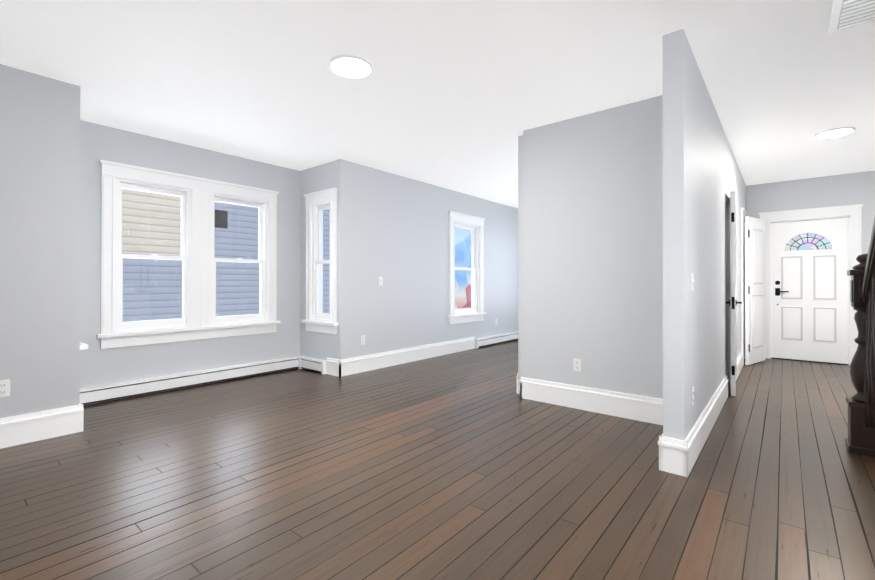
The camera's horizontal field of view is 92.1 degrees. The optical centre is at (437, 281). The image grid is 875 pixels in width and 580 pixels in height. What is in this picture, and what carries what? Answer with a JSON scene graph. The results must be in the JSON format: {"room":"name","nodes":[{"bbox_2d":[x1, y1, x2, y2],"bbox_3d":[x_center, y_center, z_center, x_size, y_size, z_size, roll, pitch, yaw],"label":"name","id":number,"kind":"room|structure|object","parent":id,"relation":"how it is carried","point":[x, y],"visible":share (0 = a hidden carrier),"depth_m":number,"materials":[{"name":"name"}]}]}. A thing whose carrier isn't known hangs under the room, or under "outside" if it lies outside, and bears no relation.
{"room":"empty living room","nodes":[
{"label":"empty living room","id":0,"kind":"room"},
{"bbox_2d":[0,64,80,417],"bbox_3d":[-3.654,-0.176,2.130,0.150,2.600,2.840,0,0,39],"label":"wall","id":1,"kind":"structure","parent":0,"point":[40,242],"depth_m":3.00,"materials":[{"name":"grey paint"}]},
{"bbox_2d":[0,379,9,396],"bbox_3d":[-2.947,0.727,2.860,0.008,0.116,0.072,0,0,39],"label":"outlet","id":2,"kind":"object","parent":1,"relation":"attached to","point":[4,388],"visible":1,"depth_m":2.87,"materials":[{"name":"white plastic"}]},
{"bbox_2d":[0,404,83,448],"bbox_3d":[-3.532,1.024,2.135,0.026,0.200,2.710,0,0,39],"label":"baseboard","id":3,"kind":"structure","parent":1,"relation":"attached to","point":[30,427],"depth_m":2.99,"materials":[{"name":"white wood"}]},
{"bbox_2d":[80,120,299,387],"bbox_3d":[-2.641,-0.166,4.697,0.150,2.600,2.710,0,0,39],"label":"wall","id":4,"kind":"structure","parent":0,"point":[98,364],"depth_m":4.42,"materials":[{"name":"grey paint"}]},
{"bbox_2d":[96,160,280,348],"bbox_3d":[-2.642,-0.248,4.672,0.240,1.763,1.830,0,0,39],"label":"bay window","id":5,"kind":"structure","parent":4,"relation":"in","point":[200,198],"depth_m":4.55,"materials":[{"name":"white wood"}]},
{"bbox_2d":[80,355,299,404],"bbox_3d":[-2.556,1.053,4.625,0.066,0.160,2.395,0,0,39],"label":"baseboard heater","id":6,"kind":"object","parent":4,"relation":"attached to","point":[107,392],"visible":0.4,"depth_m":4.42,"materials":[{"name":"white metal"}]},
{"bbox_2d":[300,161,332,359],"bbox_3d":[-1.499,-0.164,5.415,0.700,2.600,0.150,0,0,39],"label":"wall","id":7,"kind":"structure","parent":0,"point":[317,345],"depth_m":5.45,"materials":[{"name":"grey paint"}]},
{"bbox_2d":[298,356,325,373],"bbox_3d":[-1.579,1.056,5.336,0.530,0.160,0.066,0,0,39],"label":"baseboard heater","id":8,"kind":"object","parent":7,"relation":"attached to","point":[313,364],"visible":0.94,"depth_m":5.30,"materials":[{"name":"white metal"}]},
{"bbox_2d":[301,187,337,333],"bbox_3d":[-1.416,-0.243,5.327,0.690,1.758,0.240,0,0,39],"label":"bay window","id":9,"kind":"structure","parent":7,"relation":"in","point":[317,203],"depth_m":5.39,"materials":[{"name":"white wood"}]},
{"bbox_2d":[326,357,340,376],"bbox_3d":[-1.258,1.035,5.097,0.270,0.200,0.026,0,0,39],"label":"baseboard","id":10,"kind":"structure","parent":7,"relation":"attached to","point":[333,366],"depth_m":5.08,"materials":[{"name":"white"}]},
{"bbox_2d":[332,159,517,359],"bbox_3d":[0.354,-0.158,6.997,0.150,2.600,4.950,0,0,39],"label":"wall","id":11,"kind":"structure","parent":0,"point":[392,230],"depth_m":5.89,"materials":[{"name":"grey paint"}]},
{"bbox_2d":[360,335,364,344],"bbox_3d":[-0.938,0.736,5.300,0.008,0.116,0.072,0,0,39],"label":"outlet","id":12,"kind":"object","parent":11,"relation":"attached to","point":[362,339],"visible":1,"depth_m":5.29,"materials":[{"name":"white plastic"}]},
{"bbox_2d":[379,277,382,285],"bbox_3d":[-0.742,-0.003,5.535,0.016,0.116,0.072,0,0,39],"label":"light switch","id":13,"kind":"object","parent":11,"relation":"attached to","point":[380,281],"visible":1,"depth_m":5.53,"materials":[{"name":"white plastic"}]},
{"bbox_2d":[339,337,474,376],"bbox_3d":[-0.267,1.039,6.099,0.026,0.200,2.820,0,0,39],"label":"baseboard","id":14,"kind":"structure","parent":11,"relation":"attached to","point":[356,365],"depth_m":5.81,"materials":[{"name":"white"}]},
{"bbox_2d":[448,211,486,324],"bbox_3d":[0.442,-0.211,7.080,0.240,1.788,1.040,0,0,39],"label":"window","id":15,"kind":"structure","parent":11,"relation":"in","point":[474,225],"depth_m":7.17,"materials":[{"name":"white wood"}]},
{"bbox_2d":[475,331,517,348],"bbox_3d":[1.283,1.066,7.950,0.066,0.160,1.970,0,0,39],"label":"baseboard heater","id":16,"kind":"object","parent":11,"relation":"attached to","point":[491,340],"visible":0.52,"depth_m":7.63,"materials":[{"name":"white metal"}]},
{"bbox_2d":[0,339,874,579],"bbox_3d":[0.797,1.178,3.227,7.320,0.100,10.200,0,0,39],"label":"floor","id":17,"kind":"structure","parent":0,"point":[470,464],"depth_m":2.31,"materials":[{"name":"brown wood"}]},
{"bbox_2d":[845,218,874,456],"bbox_3d":[2.787,0.159,2.003,1.117,1.928,1.525,0,0,39],"label":"rail","id":18,"kind":"object","parent":17,"relation":"on","point":[860,440],"visible":1,"depth_m":2.74,"materials":[{"name":"brown wood"}]},
{"bbox_2d":[0,0,874,207],"bbox_3d":[0.797,-1.522,3.237,7.320,0.100,10.200,0,0,39],"label":"ceiling","id":19,"kind":"structure","parent":0,"point":[458,95],"depth_m":2.99,"materials":[{"name":"white paint"}]},
{"bbox_2d":[329,54,372,77],"bbox_3d":[-0.591,-1.462,2.885,0.294,0.022,0.294,0,0,39],"label":"recessed light","id":20,"kind":"object","parent":19,"relation":"in","point":[350,66],"visible":0.94,"depth_m":2.85,"materials":[{"name":"white plastic"}]},
{"bbox_2d":[814,127,854,138],"bbox_3d":[3.903,-1.458,4.151,0.294,0.022,0.294,0,0,39],"label":"recessed light","id":21,"kind":"object","parent":19,"relation":"in","point":[834,132],"visible":1,"depth_m":4.11,"materials":[{"name":"white plastic"}]},
{"bbox_2d":[828,0,874,34],"bbox_3d":[2.355,-1.466,2.109,0.560,0.020,0.560,0,0,39],"label":"ceiling vent","id":22,"kind":"object","parent":19,"relation":"in","point":[847,14],"visible":1,"depth_m":2.31,"materials":[{"name":"white"}]},
{"bbox_2d":[518,135,522,393],"bbox_3d":[2.175,-0.162,5.825,0.110,2.600,4.145,0,0,39],"label":"wall","id":23,"kind":"structure","parent":0,"point":[520,256],"depth_m":4.25,"materials":[{"name":"grey paint"}]},
{"bbox_2d":[519,377,521,397],"bbox_3d":[0.848,1.032,4.144,0.026,0.200,0.130,0,0,39],"label":"baseboard","id":24,"kind":"structure","parent":23,"relation":"attached to","point":[520,387],"depth_m":4.09,"materials":[{"name":"white wood"}]},
{"bbox_2d":[523,95,662,398],"bbox_3d":[1.407,-0.170,3.701,1.405,2.600,0.110,0,0,39],"label":"wall","id":25,"kind":"structure","parent":0,"point":[593,242],"depth_m":3.65,"materials":[{"name":"grey paint"}]},
{"bbox_2d":[573,358,580,371],"bbox_3d":[1.244,0.745,3.755,0.072,0.116,0.008,0,0,39],"label":"outlet","id":26,"kind":"object","parent":25,"relation":"attached to","point":[576,364],"visible":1,"depth_m":3.75,"materials":[{"name":"white plastic"}]},
{"bbox_2d":[520,377,662,424],"bbox_3d":[1.356,1.030,3.651,1.425,0.200,0.026,0,0,39],"label":"baseboard","id":27,"kind":"structure","parent":25,"relation":"attached to","point":[634,407],"depth_m":3.64,"materials":[{"name":"white wood"}]},
{"bbox_2d":[662,29,745,439],"bbox_3d":[3.026,-0.167,4.476,0.110,2.600,5.145,0,0,39],"label":"wall","id":28,"kind":"structure","parent":0,"point":[702,174],"depth_m":2.67,"materials":[{"name":"grey paint"}]},
{"bbox_2d":[658,434,662,470],"bbox_3d":[1.609,1.026,2.857,0.026,0.200,0.890,0,0,39],"label":"baseboard","id":29,"kind":"structure","parent":28,"relation":"attached to","point":[660,451],"depth_m":2.51,"materials":[{"name":"white wood"}]},
{"bbox_2d":[658,435,687,476],"bbox_3d":[1.383,1.025,2.476,0.150,0.200,0.026,0,0,39],"label":"baseboard","id":30,"kind":"structure","parent":28,"relation":"attached to","point":[673,455],"depth_m":2.47,"materials":[{"name":"white wood"}]},
{"bbox_2d":[691,386,693,406],"bbox_3d":[1.611,0.726,2.662,0.008,0.116,0.072,0,0,39],"label":"outlet","id":31,"kind":"object","parent":28,"relation":"attached to","point":[692,396],"visible":0.96,"depth_m":2.64,"materials":[{"name":"white plastic"}]},
{"bbox_2d":[691,273,694,291],"bbox_3d":[1.614,0.006,2.662,0.016,0.116,0.072,0,0,39],"label":"light switch","id":32,"kind":"object","parent":28,"relation":"attached to","point":[692,281],"visible":0.96,"depth_m":2.65,"materials":[{"name":"white plastic"}]},
{"bbox_2d":[684,351,743,476],"bbox_3d":[2.761,1.031,4.042,0.026,0.200,4.185,0,0,39],"label":"baseboard","id":33,"kind":"structure","parent":28,"relation":"attached to","point":[698,435],"depth_m":3.00,"materials":[{"name":"white wood"}]},
{"bbox_2d":[725,191,728,378],"bbox_3d":[3.041,0.060,4.518,0.142,2.145,1.004,0,0,39],"label":"door frame","id":34,"kind":"structure","parent":28,"relation":"attached to","point":[726,282],"depth_m":4.80,"materials":[{"name":"white wood"}]},
{"bbox_2d":[726,191,741,395],"bbox_3d":[3.109,0.119,4.458,0.148,2.003,0.788,0,0,33],"label":"hall door","id":35,"kind":"structure","parent":28,"relation":"in","point":[731,302],"depth_m":4.14,"materials":[{"name":"white wood"}]},
{"bbox_2d":[741,208,747,365],"bbox_3d":[4.293,0.076,6.013,0.174,2.125,0.804,0,0,39],"label":"door frame","id":36,"kind":"structure","parent":28,"relation":"attached to","point":[744,214],"depth_m":5.69,"materials":[{"name":"white wood"}]},
{"bbox_2d":[745,216,764,364],"bbox_3d":[4.422,0.125,5.873,0.631,2.003,0.068,0,0,-36],"label":"hall door","id":37,"kind":"structure","parent":28,"relation":"in","point":[754,290],"depth_m":5.78,"materials":[{"name":"white wood"}]},
{"bbox_2d":[746,170,874,253],"bbox_3d":[4.377,-0.158,6.793,6.320,2.600,0.150,0,0,39],"label":"wall","id":38,"kind":"structure","parent":0,"point":[838,190],"depth_m":5.90,"materials":[{"name":"grey paint"}]},
{"bbox_2d":[771,217,848,364],"bbox_3d":[5.299,0.134,6.027,0.837,2.010,0.155,0,0,39],"label":"front door","id":39,"kind":"structure","parent":38,"relation":"in","point":[809,292],"depth_m":6.00,"materials":[{"name":"white wood"}]},
{"bbox_2d":[759,204,862,364],"bbox_3d":[5.286,0.056,6.023,1.104,2.165,0.182,0,0,39],"label":"door frame","id":40,"kind":"structure","parent":38,"relation":"attached to","point":[853,213],"depth_m":5.84,"materials":[{"name":"white wood"}]},
{"label":"outside","id":41,"kind":"structure","parent":0,"visible":0},
{"bbox_2d":[455,228,470,308],"bbox_3d":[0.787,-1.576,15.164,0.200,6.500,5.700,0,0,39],"label":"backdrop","id":42,"kind":"structure","parent":41,"point":[463,245],"depth_m":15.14,"materials":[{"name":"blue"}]},
{"bbox_3d":[-1.609,1.652,9.482,4.310,0.100,19.500,0,0,39],"label":"wall strip","id":43,"kind":"object","parent":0,"visible":0},
{"bbox_2d":[122,188,329,321],"bbox_3d":[-3.977,-1.858,6.911,0.180,7.000,12.500,0,0,39],"label":"neighbor house","id":44,"kind":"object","parent":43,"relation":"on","point":[139,290],"depth_m":6.64,"materials":[{"name":"blue"}]}
]}

